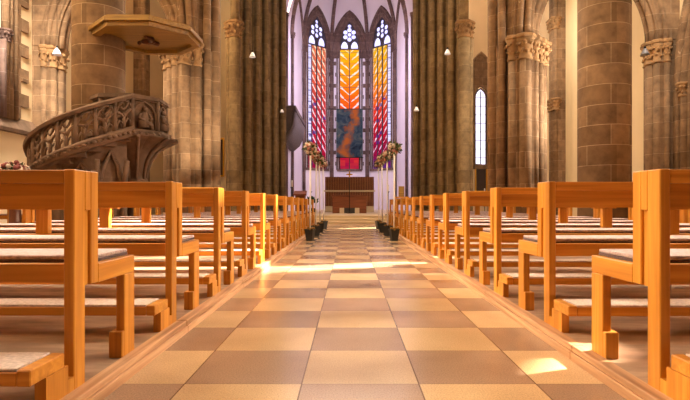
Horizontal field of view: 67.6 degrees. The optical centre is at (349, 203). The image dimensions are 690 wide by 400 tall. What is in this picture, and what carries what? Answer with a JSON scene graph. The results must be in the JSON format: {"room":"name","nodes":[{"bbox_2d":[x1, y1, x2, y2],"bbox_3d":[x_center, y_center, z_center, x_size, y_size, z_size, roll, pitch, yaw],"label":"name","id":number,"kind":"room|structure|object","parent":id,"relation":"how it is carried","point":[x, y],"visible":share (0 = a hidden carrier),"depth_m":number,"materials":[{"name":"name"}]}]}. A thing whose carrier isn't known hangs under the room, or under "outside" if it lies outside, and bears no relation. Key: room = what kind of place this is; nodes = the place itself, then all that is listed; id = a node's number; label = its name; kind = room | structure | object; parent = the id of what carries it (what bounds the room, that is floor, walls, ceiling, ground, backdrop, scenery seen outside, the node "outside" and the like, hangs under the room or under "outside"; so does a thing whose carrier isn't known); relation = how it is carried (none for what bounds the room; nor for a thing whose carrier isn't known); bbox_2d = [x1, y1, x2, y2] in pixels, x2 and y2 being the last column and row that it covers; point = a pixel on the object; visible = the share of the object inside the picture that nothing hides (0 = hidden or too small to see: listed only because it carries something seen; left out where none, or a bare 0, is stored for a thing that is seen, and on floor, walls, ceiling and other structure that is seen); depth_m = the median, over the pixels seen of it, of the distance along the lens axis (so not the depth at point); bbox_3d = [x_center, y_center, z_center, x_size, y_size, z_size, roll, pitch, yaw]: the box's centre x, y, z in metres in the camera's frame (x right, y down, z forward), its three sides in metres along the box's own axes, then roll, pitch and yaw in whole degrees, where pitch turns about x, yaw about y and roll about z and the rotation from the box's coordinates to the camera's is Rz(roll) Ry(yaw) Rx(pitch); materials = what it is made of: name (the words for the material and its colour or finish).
{"room":"church","nodes":[
{"label":"church","id":0,"kind":"room"},
{"bbox_2d":[0,0,165,222],"bbox_3d":[-10.900,-6.482,15.750,0.600,14.500,36.500,0,0,0],"label":"wall","id":1,"kind":"structure","parent":0,"point":[11,144],"depth_m":19.43,"materials":[{"name":"beige paint"}]},
{"bbox_2d":[0,27,13,116],"bbox_3d":[-10.502,-3.982,15.667,0.423,2.700,0.514,0,0,0],"label":"trim","id":2,"kind":"structure","parent":1,"relation":"attached to","point":[6,34],"depth_m":15.45,"materials":[{"name":"stone"}]},
{"bbox_2d":[1,0,28,120],"bbox_3d":[-10.500,-6.932,16.250,0.240,8.600,1.300,0,0,0],"label":"trim","id":3,"kind":"structure","parent":1,"relation":"attached to","point":[11,18],"depth_m":16.13,"materials":[{"name":"stone"}]},
{"bbox_2d":[0,117,35,135],"bbox_3d":[-10.470,-2.482,7.400,0.260,0.500,19.600,0,0,0],"label":"trim","id":4,"kind":"structure","parent":1,"relation":"attached to","point":[21,127],"depth_m":16.11,"materials":[{"name":"stone"}]},
{"bbox_2d":[0,222,305,399],"bbox_3d":[-5.811,0.794,15.250,9.578,0.187,35.500,0,0,0],"label":"floor","id":5,"kind":"structure","parent":0,"point":[17,333],"depth_m":3.05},
{"bbox_2d":[0,160,30,222],"bbox_3d":[-5.779,-0.029,8.903,0.502,1.460,0.484,0,0,0],"label":"flower arrangement","id":6,"kind":"object","parent":5,"relation":"on","point":[14,215],"visible":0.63,"depth_m":8.82,"materials":[{"name":"multicoloured plant"}]},
{"bbox_2d":[32,0,69,157],"bbox_3d":[-10.123,-6.299,17.605,0.953,14.000,1.145,0,0,0],"label":"shafts","id":7,"kind":"object","parent":5,"relation":"on","point":[49,71],"visible":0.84,"depth_m":17.20,"materials":[{"name":"stone"}]},
{"bbox_2d":[0,169,133,399],"bbox_3d":[-2.483,0.285,2.071,2.900,0.832,0.809,0,0,0],"label":"bench","id":8,"kind":"object","parent":5,"relation":"on","point":[80,263],"visible":1,"depth_m":1.96,"materials":[{"name":"brown wood"}]},
{"bbox_2d":[0,248,126,258],"bbox_3d":[-2.483,0.221,2.292,2.844,0.017,0.340,0,0,0],"label":"cushion","id":9,"kind":"object","parent":8,"relation":"on","point":[5,253],"depth_m":2.25,"materials":[{"name":"fabric"}]},
{"bbox_2d":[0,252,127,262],"bbox_3d":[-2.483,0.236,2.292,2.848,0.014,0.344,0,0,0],"label":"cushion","id":10,"kind":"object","parent":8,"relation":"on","point":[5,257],"depth_m":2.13,"materials":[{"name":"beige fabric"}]},
{"bbox_2d":[71,0,124,143],"bbox_3d":[-5.442,-2.502,11.190,1.888,6.406,1.928,0,0,0],"label":"pier","id":11,"kind":"object","parent":5,"relation":"on","point":[97,62],"visible":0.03,"depth_m":10.73,"materials":[{"name":"stone"}]},
{"bbox_2d":[88,14,202,54],"bbox_3d":[-4.350,-3.581,11.100,2.125,0.261,2.125,0,0,0],"label":"sounding board","id":12,"kind":"object","parent":11,"relation":"attached to","point":[146,34],"visible":0.96,"depth_m":10.73,"materials":[{"name":"brown wood"}]},
{"bbox_2d":[0,182,198,331],"bbox_3d":[-2.483,0.285,3.135,2.900,0.832,0.809,0,0,0],"label":"bench","id":13,"kind":"object","parent":5,"relation":"on","point":[171,245],"visible":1,"depth_m":3.03,"materials":[{"name":"brown wood"}]},
{"bbox_2d":[0,235,193,240],"bbox_3d":[-2.483,0.221,3.356,2.844,0.017,0.340,0,0,0],"label":"cushion","id":14,"kind":"object","parent":13,"relation":"on","point":[2,237],"depth_m":3.26,"materials":[{"name":"fabric"}]},
{"bbox_2d":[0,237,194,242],"bbox_3d":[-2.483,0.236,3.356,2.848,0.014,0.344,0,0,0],"label":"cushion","id":15,"kind":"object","parent":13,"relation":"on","point":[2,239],"depth_m":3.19,"materials":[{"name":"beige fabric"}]},
{"bbox_2d":[23,93,178,220],"bbox_3d":[-5.333,-0.775,10.913,3.166,2.953,2.342,0,0,0],"label":"pulpit","id":16,"kind":"object","parent":5,"relation":"on","point":[129,131],"visible":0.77,"depth_m":10.27,"materials":[{"name":"stone"}]},
{"bbox_2d":[0,187,233,296],"bbox_3d":[-2.483,0.285,4.199,2.900,0.832,0.809,0,0,0],"label":"bench","id":17,"kind":"object","parent":5,"relation":"on","point":[191,197],"visible":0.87,"depth_m":4.09,"materials":[{"name":"brown wood"}]},
{"bbox_2d":[0,228,229,231],"bbox_3d":[-2.483,0.221,4.420,2.844,0.017,0.340,0,0,0],"label":"cushion","id":18,"kind":"object","parent":17,"relation":"on","point":[1,229],"depth_m":4.28,"materials":[{"name":"fabric"}]},
{"bbox_2d":[0,230,230,232],"bbox_3d":[-2.483,0.236,4.420,2.848,0.014,0.344,0,0,0],"label":"cushion","id":19,"kind":"object","parent":17,"relation":"on","point":[1,231],"depth_m":4.25,"materials":[{"name":"beige fabric"}]},
{"bbox_2d":[0,191,255,276],"bbox_3d":[-2.483,0.285,5.263,2.900,0.832,0.809,0,0,0],"label":"bench","id":20,"kind":"object","parent":5,"relation":"on","point":[231,198],"visible":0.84,"depth_m":5.25,"materials":[{"name":"brown wood"}]},
{"bbox_2d":[0,225,252,226],"bbox_3d":[-2.483,0.236,5.484,2.848,0.014,0.344,0,0,0],"label":"cushion","id":21,"kind":"object","parent":20,"relation":"on","point":[0,225],"depth_m":5.31,"materials":[{"name":"beige fabric"}]},
{"bbox_2d":[0,223,252,225],"bbox_3d":[-2.483,0.221,5.484,2.844,0.017,0.340,0,0,0],"label":"cushion","id":22,"kind":"object","parent":20,"relation":"on","point":[1,224],"depth_m":5.33,"materials":[{"name":"fabric"}]},
{"bbox_2d":[133,0,149,181],"bbox_3d":[-10.259,-5.799,25.603,0.782,13.000,1.049,0,0,0],"label":"shaft","id":23,"kind":"object","parent":5,"relation":"on","point":[141,62],"visible":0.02,"depth_m":25.26,"materials":[{"name":"stone"}]},
{"bbox_2d":[22,193,269,263],"bbox_3d":[-2.483,0.285,6.327,2.900,0.832,0.809,0,0,0],"label":"bench","id":24,"kind":"object","parent":5,"relation":"on","point":[255,199],"visible":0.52,"depth_m":6.26,"materials":[{"name":"brown wood"}]},
{"bbox_2d":[35,222,267,222],"bbox_3d":[-2.483,0.236,6.548,2.848,0.014,0.344,0,0,0],"label":"cushion","id":25,"kind":"object","parent":24,"relation":"on","point":[35,222],"depth_m":6.38,"materials":[{"name":"beige fabric"}]},
{"bbox_2d":[35,220,267,221],"bbox_3d":[-2.483,0.221,6.548,2.844,0.017,0.340,0,0,0],"label":"cushion","id":26,"kind":"object","parent":24,"relation":"on","point":[52,220],"depth_m":6.59,"materials":[{"name":"fabric"}]},
{"bbox_2d":[60,234,305,399],"bbox_3d":[-1.003,0.782,8.990,0.072,0.171,21.520,0,0,0],"label":"trim","id":27,"kind":"structure","parent":5,"relation":"attached to","point":[101,385],"depth_m":2.63,"materials":[{"name":"wood"}]},
{"bbox_2d":[158,0,220,213],"bbox_3d":[-5.348,-5.549,17.499,1.806,12.500,1.819,0,0,45],"label":"pier","id":28,"kind":"object","parent":5,"relation":"on","point":[192,79],"visible":0.65,"depth_m":17.02,"materials":[{"name":"stone"}]},
{"bbox_2d":[40,0,175,50],"bbox_3d":[-7.815,-7.193,17.500,5.102,3.932,0.760,0,0,0],"label":"trim","id":29,"kind":"structure","parent":28,"relation":"attached to","point":[58,27],"depth_m":17.20,"materials":[{"name":"stone"}]},
{"bbox_2d":[175,0,199,33],"bbox_3d":[-5.350,-7.530,14.550,0.750,4.606,5.980,0,0,0],"label":"trim","id":30,"kind":"structure","parent":28,"relation":"on","point":[186,10],"depth_m":16.75,"materials":[{"name":"stone"}]},
{"bbox_2d":[98,195,280,254],"bbox_3d":[-2.483,0.285,7.391,2.900,0.832,0.809,0,0,0],"label":"bench","id":31,"kind":"object","parent":5,"relation":"on","point":[270,199],"visible":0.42,"depth_m":7.28,"materials":[{"name":"brown wood"}]},
{"bbox_2d":[98,218,278,219],"bbox_3d":[-2.483,0.221,7.612,2.844,0.017,0.340,0,0,0],"label":"cushion","id":32,"kind":"object","parent":31,"relation":"on","point":[98,218],"depth_m":7.53,"materials":[{"name":"fabric"}]},
{"bbox_2d":[111,196,288,247],"bbox_3d":[-2.483,0.285,8.454,2.900,0.832,0.809,0,0,0],"label":"bench","id":33,"kind":"object","parent":5,"relation":"on","point":[282,200],"visible":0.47,"depth_m":8.44,"materials":[{"name":"brown wood"}]},
{"bbox_2d":[114,216,287,217],"bbox_3d":[-2.483,0.221,8.676,2.844,0.017,0.340,0,0,0],"label":"cushion","id":34,"kind":"object","parent":33,"relation":"on","point":[120,216],"depth_m":8.51,"materials":[{"name":"fabric"}]},
{"bbox_2d":[134,197,295,242],"bbox_3d":[-2.483,0.285,9.518,2.900,0.832,0.809,0,0,0],"label":"bench","id":35,"kind":"object","parent":5,"relation":"on","point":[290,200],"visible":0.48,"depth_m":9.48,"materials":[{"name":"brown wood"}]},
{"bbox_2d":[140,215,290,215],"bbox_3d":[-2.483,0.221,9.740,2.844,0.017,0.340,0,0,0],"label":"cushion","id":36,"kind":"object","parent":35,"relation":"on","point":[140,215],"depth_m":9.57,"materials":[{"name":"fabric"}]},
{"bbox_2d":[156,198,300,238],"bbox_3d":[-2.483,0.285,10.582,2.900,0.832,0.809,0,0,0],"label":"bench","id":37,"kind":"object","parent":5,"relation":"on","point":[296,200],"visible":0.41,"depth_m":10.57,"materials":[{"name":"brown wood"}]},
{"bbox_2d":[161,214,299,214],"bbox_3d":[-2.483,0.221,10.804,2.844,0.017,0.340,0,0,0],"label":"cushion","id":38,"kind":"object","parent":37,"relation":"on","point":[161,214],"depth_m":10.64,"materials":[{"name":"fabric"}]},
{"bbox_2d":[182,198,304,235],"bbox_3d":[-2.483,0.285,11.646,2.900,0.832,0.809,0,0,0],"label":"bench","id":39,"kind":"object","parent":5,"relation":"on","point":[301,200],"visible":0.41,"depth_m":11.56,"materials":[{"name":"brown wood"}]},
{"bbox_2d":[188,199,308,228],"bbox_3d":[-2.483,0.285,12.710,2.900,0.832,0.809,0,0,0],"label":"bench","id":40,"kind":"object","parent":5,"relation":"on","point":[305,200],"visible":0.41,"depth_m":12.70,"materials":[{"name":"brown wood"}]},
{"bbox_2d":[223,0,287,210],"bbox_3d":[-4.729,-7.049,26.944,2.610,15.500,5.713,0,0,0],"label":"pier","id":41,"kind":"object","parent":5,"relation":"on","point":[255,87],"visible":0.74,"depth_m":26.34,"materials":[{"name":"stone"}]},
{"bbox_2d":[221,0,229,210],"bbox_3d":[-8.150,-6.482,33.250,4.900,14.500,0.500,0,0,0],"label":"wall","id":42,"kind":"structure","parent":0,"point":[225,4],"depth_m":33.00,"materials":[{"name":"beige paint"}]},
{"bbox_2d":[288,26,290,210],"bbox_3d":[-4.550,-9.232,33.725,0.500,20.000,7.750,0,0,0],"label":"wall","id":43,"kind":"structure","parent":0,"point":[289,34],"depth_m":36.91,"materials":[{"name":"white paint"}]},
{"bbox_2d":[286,105,305,151],"bbox_3d":[-3.740,-4.787,34.000,1.100,2.130,6.900,0,0,0],"label":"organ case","id":44,"kind":"object","parent":43,"relation":"attached to","point":[295,124],"visible":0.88,"depth_m":32.28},
{"bbox_2d":[294,2,302,209],"bbox_3d":[-4.309,-9.482,39.778,0.500,20.500,4.427,0,0,6],"label":"wall","id":45,"kind":"structure","parent":0,"point":[298,61],"depth_m":40.34,"materials":[{"name":"white paint"}]},
{"bbox_2d":[306,52,329,209],"bbox_3d":[-2.860,-9.482,43.133,3.185,20.500,0.500,0,0,-43],"label":"wall","id":46,"kind":"structure","parent":0,"point":[326,173],"depth_m":42.97,"materials":[{"name":"white paint"}]},
{"bbox_2d":[302,8,329,170],"bbox_3d":[-2.751,-9.582,43.016,3.180,13.600,0.420,0,0,-43],"label":"window","id":47,"kind":"structure","parent":46,"relation":"in","point":[317,45],"depth_m":43.15,"materials":[{"name":"multicoloured glass"}]},
{"bbox_2d":[290,210,405,217],"bbox_3d":[0.000,0.668,33.350,11.200,0.400,25.300,0,0,0],"label":"floor","id":48,"kind":"structure","parent":0,"point":[374,214],"depth_m":22.95,"materials":[{"name":"stone"}]},
{"bbox_2d":[324,177,374,211],"bbox_3d":[0.000,-0.557,30.010,3.000,2.050,0.220,0,0,0],"label":"screen","id":49,"kind":"object","parent":48,"relation":"on","point":[333,185],"visible":0.73,"depth_m":29.94,"materials":[{"name":"brown wood"}]},
{"bbox_2d":[332,195,366,212],"bbox_3d":[0.000,0.008,26.450,1.800,0.920,0.980,0,0,0],"label":"altar","id":50,"kind":"object","parent":48,"relation":"on","point":[340,203],"visible":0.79,"depth_m":26.00,"materials":[{"name":"brown wood"}]},
{"bbox_2d":[286,0,412,30],"bbox_3d":[0.000,-16.132,36.950,8.600,7.200,14.100,0,0,0],"label":"ceiling","id":51,"kind":"structure","parent":0,"point":[342,6],"depth_m":43.37,"materials":[{"name":"white paint"}]},
{"bbox_2d":[334,58,364,176],"bbox_3d":[0.000,-9.482,44.250,3.220,20.500,0.500,0,0,0],"label":"wall","id":52,"kind":"structure","parent":0,"point":[336,173],"depth_m":44.00,"materials":[{"name":"white paint"}]},
{"bbox_2d":[333,13,365,170],"bbox_3d":[0.000,-9.582,44.090,2.880,13.600,0.420,0,0,0],"label":"window","id":53,"kind":"structure","parent":52,"relation":"in","point":[349,46],"depth_m":44.14,"materials":[{"name":"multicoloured glass"}]},
{"bbox_2d":[336,109,362,157],"bbox_3d":[0.000,-5.905,43.008,3.700,4.106,0.085,0,0,0],"label":"banner","id":54,"kind":"object","parent":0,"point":[349,122],"visible":1,"depth_m":43.01,"materials":[{"name":"fabric"}]},
{"bbox_2d":[289,218,416,223],"bbox_3d":[0.000,0.718,22.150,7.200,0.300,4.700,0,0,0],"label":"steps","id":55,"kind":"structure","parent":0,"point":[330,220],"depth_m":20.25,"materials":[{"name":"stone"}]},
{"bbox_2d":[103,224,625,399],"bbox_3d":[0.060,0.828,8.750,2.095,0.120,22.500,0,0,0],"label":"floor","id":56,"kind":"structure","parent":0,"point":[350,312],"depth_m":2.90,"materials":[{"name":"tile"}]},
{"bbox_2d":[301,140,318,240],"bbox_3d":[-0.817,-0.293,10.736,0.354,2.123,0.352,0,0,15],"label":"stand","id":57,"kind":"object","parent":56,"relation":"on","point":[310,231],"visible":1,"depth_m":10.69,"materials":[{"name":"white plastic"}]},
{"bbox_2d":[311,151,322,235],"bbox_3d":[-0.791,-0.257,12.328,0.354,2.050,0.356,0,0,-33],"label":"stand","id":58,"kind":"object","parent":56,"relation":"on","point":[313,157],"visible":0.82,"depth_m":12.31,"materials":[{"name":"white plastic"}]},
{"bbox_2d":[314,157,325,231],"bbox_3d":[-0.830,-0.301,13.991,0.349,2.139,0.346,0,0,-39],"label":"stand","id":59,"kind":"object","parent":56,"relation":"on","point":[319,163],"visible":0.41,"depth_m":13.98,"materials":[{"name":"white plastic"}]},
{"bbox_2d":[318,160,327,228],"bbox_3d":[-0.819,-0.312,15.690,0.357,2.160,0.340,0,0,-43],"label":"stand","id":60,"kind":"object","parent":56,"relation":"on","point":[325,222],"visible":0.61,"depth_m":15.67,"materials":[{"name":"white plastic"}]},
{"bbox_2d":[376,154,386,231],"bbox_3d":[0.872,-0.306,14.003,0.351,2.148,0.343,0,0,31],"label":"stand","id":61,"kind":"object","parent":56,"relation":"on","point":[381,162],"visible":0.72,"depth_m":13.98,"materials":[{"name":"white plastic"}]},
{"bbox_2d":[381,149,393,235],"bbox_3d":[0.910,-0.276,12.327,0.337,2.088,0.340,0,0,-1],"label":"stand","id":62,"kind":"object","parent":56,"relation":"on","point":[385,155],"visible":0.96,"depth_m":12.31,"materials":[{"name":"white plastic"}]},
{"bbox_2d":[387,141,402,240],"bbox_3d":[0.931,-0.279,10.676,0.347,2.094,0.342,0,0,40],"label":"stand","id":63,"kind":"object","parent":56,"relation":"on","point":[395,148],"visible":1,"depth_m":10.65,"materials":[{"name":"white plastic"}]},
{"bbox_2d":[369,52,392,209],"bbox_3d":[2.860,-9.482,43.133,3.185,20.500,0.500,0,0,43],"label":"wall","id":64,"kind":"structure","parent":0,"point":[374,174],"depth_m":42.82,"materials":[{"name":"white paint"}]},
{"bbox_2d":[369,8,396,170],"bbox_3d":[2.751,-9.582,43.016,3.180,13.600,0.420,0,0,43],"label":"window","id":65,"kind":"structure","parent":64,"relation":"in","point":[381,45],"depth_m":43.15,"materials":[{"name":"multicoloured glass"}]},
{"bbox_2d":[396,2,404,209],"bbox_3d":[4.309,-9.482,39.778,0.500,20.500,4.427,0,0,-6],"label":"wall","id":66,"kind":"structure","parent":0,"point":[400,61],"depth_m":40.34,"materials":[{"name":"white paint"}]},
{"bbox_2d":[286,14,412,209],"bbox_3d":[0.000,-6.032,38.780,8.615,13.000,10.339,0,0,0],"label":"trim","id":67,"kind":"structure","parent":66,"relation":"attached to","point":[292,38],"depth_m":41.67,"materials":[{"name":"stone"}]},
{"bbox_2d":[286,12,412,60],"bbox_3d":[-0.002,-12.332,38.793,8.728,0.400,10.548,0,0,0],"label":"trim","id":68,"kind":"structure","parent":66,"relation":"attached to","point":[331,58],"depth_m":41.66,"materials":[{"name":"stone"}]},
{"bbox_2d":[290,0,408,55],"bbox_3d":[0.000,-16.095,36.950,8.900,7.374,14.400,0,0,0],"label":"trim","id":69,"kind":"structure","parent":66,"relation":"attached to","point":[304,23],"depth_m":42.32,"materials":[{"name":"stone"}]},
{"bbox_2d":[408,26,410,210],"bbox_3d":[4.550,-9.232,33.725,0.500,20.000,7.750,0,0,0],"label":"wall","id":70,"kind":"structure","parent":0,"point":[409,34],"depth_m":36.91,"materials":[{"name":"white paint"}]},
{"bbox_2d":[469,0,486,210],"bbox_3d":[8.150,-6.482,33.250,4.900,14.500,0.500,0,0,0],"label":"wall","id":71,"kind":"structure","parent":0,"point":[477,8],"depth_m":33.00,"materials":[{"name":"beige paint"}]},
{"bbox_2d":[473,51,486,168],"bbox_3d":[8.420,-6.006,32.950,2.340,7.549,0.240,0,0,0],"label":"trim","id":72,"kind":"structure","parent":71,"relation":"attached to","point":[480,60],"depth_m":32.90,"materials":[{"name":"stone"}]},
{"bbox_2d":[475,88,486,163],"bbox_3d":[8.420,-4.972,33.110,0.824,4.984,0.140,0,0,0],"label":"window","id":73,"kind":"structure","parent":71,"relation":"in","point":[480,95],"depth_m":33.15,"materials":[{"name":"glass"}]},
{"bbox_2d":[475,169,486,190],"bbox_3d":[8.420,-1.507,32.950,0.800,1.730,0.060,0,0,0],"label":"framed picture","id":74,"kind":"object","parent":71,"relation":"attached to","point":[480,174],"visible":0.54,"depth_m":32.96},
{"bbox_2d":[386,222,689,383],"bbox_3d":[5.872,0.794,15.250,9.457,0.187,35.500,0,0,0],"label":"floor","id":75,"kind":"structure","parent":0,"point":[632,330],"depth_m":3.21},
{"bbox_2d":[389,199,487,225],"bbox_3d":[2.605,0.285,14.822,2.900,0.832,0.809,0,0,0],"label":"bench","id":76,"kind":"object","parent":75,"relation":"on","point":[391,200],"visible":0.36,"depth_m":14.81,"materials":[{"name":"brown wood"}]},
{"bbox_2d":[411,0,475,210],"bbox_3d":[4.717,-7.049,26.942,2.587,15.500,5.717,0,0,0],"label":"pier","id":77,"kind":"object","parent":75,"relation":"on","point":[443,122],"visible":0.77,"depth_m":26.34,"materials":[{"name":"stone"}]},
{"bbox_2d":[395,199,515,227],"bbox_3d":[2.605,0.285,12.694,2.900,0.832,0.809,0,0,0],"label":"bench","id":78,"kind":"object","parent":75,"relation":"on","point":[397,200],"visible":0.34,"depth_m":12.68,"materials":[{"name":"brown wood"}]},
{"bbox_2d":[399,198,527,235],"bbox_3d":[2.605,0.285,11.630,2.900,0.832,0.809,0,0,0],"label":"bench","id":79,"kind":"object","parent":75,"relation":"on","point":[402,200],"visible":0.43,"depth_m":11.52,"materials":[{"name":"brown wood"}]},
{"bbox_2d":[403,213,526,213],"bbox_3d":[2.605,0.221,11.852,2.844,0.017,0.340,0,0,0],"label":"cushion","id":80,"kind":"object","parent":79,"relation":"on","point":[403,213],"depth_m":11.68,"materials":[{"name":"fabric"}]},
{"bbox_2d":[404,198,537,238],"bbox_3d":[2.605,0.285,10.566,2.900,0.832,0.809,0,0,0],"label":"bench","id":81,"kind":"object","parent":75,"relation":"on","point":[407,216],"visible":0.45,"depth_m":10.46,"materials":[{"name":"brown wood"}]},
{"bbox_2d":[405,214,537,214],"bbox_3d":[2.605,0.221,10.788,2.844,0.017,0.340,0,0,0],"label":"cushion","id":82,"kind":"object","parent":81,"relation":"on","point":[405,214],"depth_m":10.62,"materials":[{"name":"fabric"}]},
{"bbox_2d":[410,197,571,242],"bbox_3d":[2.605,0.285,9.502,2.900,0.832,0.809,0,0,0],"label":"bench","id":83,"kind":"object","parent":75,"relation":"on","point":[415,200],"visible":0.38,"depth_m":9.39,"materials":[{"name":"brown wood"}]},
{"bbox_2d":[411,215,557,215],"bbox_3d":[2.605,0.221,9.724,2.844,0.017,0.340,0,0,0],"label":"cushion","id":84,"kind":"object","parent":83,"relation":"on","point":[411,215],"depth_m":9.56,"materials":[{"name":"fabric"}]},
{"bbox_2d":[417,196,599,247],"bbox_3d":[2.605,0.285,8.438,2.900,0.832,0.809,0,0,0],"label":"bench","id":85,"kind":"object","parent":75,"relation":"on","point":[424,200],"visible":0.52,"depth_m":8.43,"materials":[{"name":"brown wood"}]},
{"bbox_2d":[419,216,592,217],"bbox_3d":[2.605,0.221,8.660,2.844,0.017,0.340,0,0,0],"label":"cushion","id":86,"kind":"object","parent":85,"relation":"on","point":[419,216],"depth_m":8.49,"materials":[{"name":"fabric"}]},
{"bbox_2d":[487,0,551,213],"bbox_3d":[5.501,-5.549,16.896,1.819,12.500,1.802,0,0,-45],"label":"pier","id":87,"kind":"object","parent":75,"relation":"on","point":[517,65],"visible":0.84,"depth_m":16.43,"materials":[{"name":"stone"}]},
{"bbox_2d":[510,0,534,34],"bbox_3d":[5.500,-7.530,13.950,0.750,4.606,5.980,0,0,0],"label":"trim","id":88,"kind":"structure","parent":87,"relation":"on","point":[522,12],"depth_m":16.20,"materials":[{"name":"stone"}]},
{"bbox_2d":[426,195,632,254],"bbox_3d":[2.605,0.285,7.375,2.900,0.832,0.809,0,0,0],"label":"bench","id":89,"kind":"object","parent":75,"relation":"on","point":[432,221],"visible":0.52,"depth_m":7.26,"materials":[{"name":"brown wood"}]},
{"bbox_2d":[428,218,627,219],"bbox_3d":[2.605,0.221,7.596,2.844,0.017,0.340,0,0,0],"label":"cushion","id":90,"kind":"object","parent":89,"relation":"on","point":[428,218],"depth_m":7.43,"materials":[{"name":"fabric"}]},
{"bbox_2d":[398,234,672,399],"bbox_3d":[1.124,0.782,8.717,0.072,0.171,22.065,0,0,0],"label":"trim","id":91,"kind":"structure","parent":75,"relation":"attached to","point":[627,385],"depth_m":2.65,"materials":[{"name":"wood"}]},
{"bbox_2d":[546,0,565,214],"bbox_3d":[10.248,-5.799,25.605,0.804,13.000,1.064,0,0,0],"label":"shaft","id":92,"kind":"object","parent":75,"relation":"on","point":[556,23],"visible":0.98,"depth_m":25.26,"materials":[{"name":"stone"}]},
{"bbox_2d":[438,193,687,263],"bbox_3d":[2.605,0.285,6.311,2.900,0.832,0.809,0,0,0],"label":"bench","id":93,"kind":"object","parent":75,"relation":"on","point":[449,199],"visible":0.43,"depth_m":6.25,"materials":[{"name":"brown wood"}]},
{"bbox_2d":[441,220,632,222],"bbox_3d":[2.605,0.221,6.532,2.844,0.017,0.340,0,0,0],"label":"cushion","id":94,"kind":"object","parent":93,"relation":"on","point":[442,221],"depth_m":6.37,"materials":[{"name":"fabric"}]},
{"bbox_2d":[455,191,689,276],"bbox_3d":[2.605,0.285,5.247,2.900,0.832,0.809,0,0,0],"label":"bench","id":95,"kind":"object","parent":75,"relation":"on","point":[469,198],"visible":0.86,"depth_m":5.17,"materials":[{"name":"brown wood"}]},
{"bbox_2d":[457,225,689,226],"bbox_3d":[2.605,0.236,5.468,2.848,0.014,0.344,0,0,0],"label":"cushion","id":96,"kind":"object","parent":95,"relation":"on","point":[457,225],"depth_m":5.30,"materials":[{"name":"beige fabric"}]},
{"bbox_2d":[458,223,689,225],"bbox_3d":[2.605,0.221,5.468,2.844,0.017,0.340,0,0,0],"label":"cushion","id":97,"kind":"object","parent":95,"relation":"on","point":[459,224],"depth_m":5.33,"materials":[{"name":"fabric"}]},
{"bbox_2d":[479,187,689,296],"bbox_3d":[2.605,0.285,4.183,2.900,0.832,0.809,0,0,0],"label":"bench","id":98,"kind":"object","parent":75,"relation":"on","point":[500,197],"visible":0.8,"depth_m":4.07,"materials":[{"name":"brown wood"}]},
{"bbox_2d":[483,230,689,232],"bbox_3d":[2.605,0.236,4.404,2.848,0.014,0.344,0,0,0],"label":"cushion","id":99,"kind":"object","parent":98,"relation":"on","point":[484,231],"depth_m":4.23,"materials":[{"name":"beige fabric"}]},
{"bbox_2d":[483,228,689,231],"bbox_3d":[2.605,0.221,4.404,2.844,0.017,0.340,0,0,0],"label":"cushion","id":100,"kind":"object","parent":98,"relation":"on","point":[484,229],"depth_m":4.28,"materials":[{"name":"fabric"}]},
{"bbox_2d":[577,0,631,218],"bbox_3d":[5.508,-2.500,11.105,1.905,6.402,1.934,0,0,0],"label":"pier","id":101,"kind":"object","parent":75,"relation":"on","point":[604,27],"visible":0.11,"depth_m":10.68,"materials":[{"name":"stone"}]},
{"bbox_2d":[519,181,689,332],"bbox_3d":[2.605,0.285,3.119,2.900,0.832,0.809,0,0,0],"label":"bench","id":102,"kind":"object","parent":75,"relation":"on","point":[552,195],"visible":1,"depth_m":3.01,"materials":[{"name":"brown wood"}]},
{"bbox_2d":[523,238,689,242],"bbox_3d":[2.605,0.236,3.340,2.848,0.014,0.344,0,0,0],"label":"cushion","id":103,"kind":"object","parent":102,"relation":"on","point":[535,240],"depth_m":3.17,"materials":[{"name":"beige fabric"}]},
{"bbox_2d":[523,235,689,240],"bbox_3d":[2.605,0.221,3.340,2.844,0.017,0.340,0,0,0],"label":"cushion","id":104,"kind":"object","parent":102,"relation":"on","point":[526,237],"depth_m":3.26,"materials":[{"name":"fabric"}]},
{"bbox_2d":[592,169,689,399],"bbox_3d":[2.605,0.285,2.054,2.900,0.832,0.809,0,0,0],"label":"bench","id":105,"kind":"object","parent":75,"relation":"on","point":[651,262],"visible":1,"depth_m":1.98,"materials":[{"name":"brown wood"}]},
{"bbox_2d":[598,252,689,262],"bbox_3d":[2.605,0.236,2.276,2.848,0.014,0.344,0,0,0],"label":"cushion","id":106,"kind":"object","parent":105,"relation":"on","point":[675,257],"depth_m":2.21,"materials":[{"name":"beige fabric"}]},
{"bbox_2d":[599,249,689,259],"bbox_3d":[2.605,0.221,2.276,2.844,0.017,0.340,0,0,0],"label":"cushion","id":107,"kind":"object","parent":105,"relation":"on","point":[617,254],"depth_m":2.27,"materials":[{"name":"fabric"}]},
{"bbox_2d":[640,0,679,170],"bbox_3d":[10.118,-6.299,16.952,0.964,14.000,1.155,0,0,0],"label":"column","id":108,"kind":"structure","parent":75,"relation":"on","point":[658,66],"depth_m":16.55,"materials":[{"name":"stone"}]},
{"bbox_2d":[539,0,682,215],"bbox_3d":[10.900,-12.232,15.750,0.600,26.000,36.500,0,0,0],"label":"wall","id":109,"kind":"structure","parent":0,"point":[638,38],"depth_m":24.16,"materials":[{"name":"beige paint"}]},
{"bbox_2d":[534,0,668,41],"bbox_3d":[7.965,-7.193,16.900,5.102,3.932,0.760,0,0,0],"label":"trim","id":110,"kind":"structure","parent":109,"relation":"attached to","point":[650,11],"depth_m":16.60,"materials":[{"name":"stone"}]},
{"bbox_2d":[673,0,689,168],"bbox_3d":[10.457,-4.151,14.500,0.461,9.703,4.200,0,0,0],"label":"blind arch","id":111,"kind":"object","parent":109,"relation":"attached to","point":[681,79],"visible":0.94,"depth_m":16.03,"materials":[{"name":"stone"}]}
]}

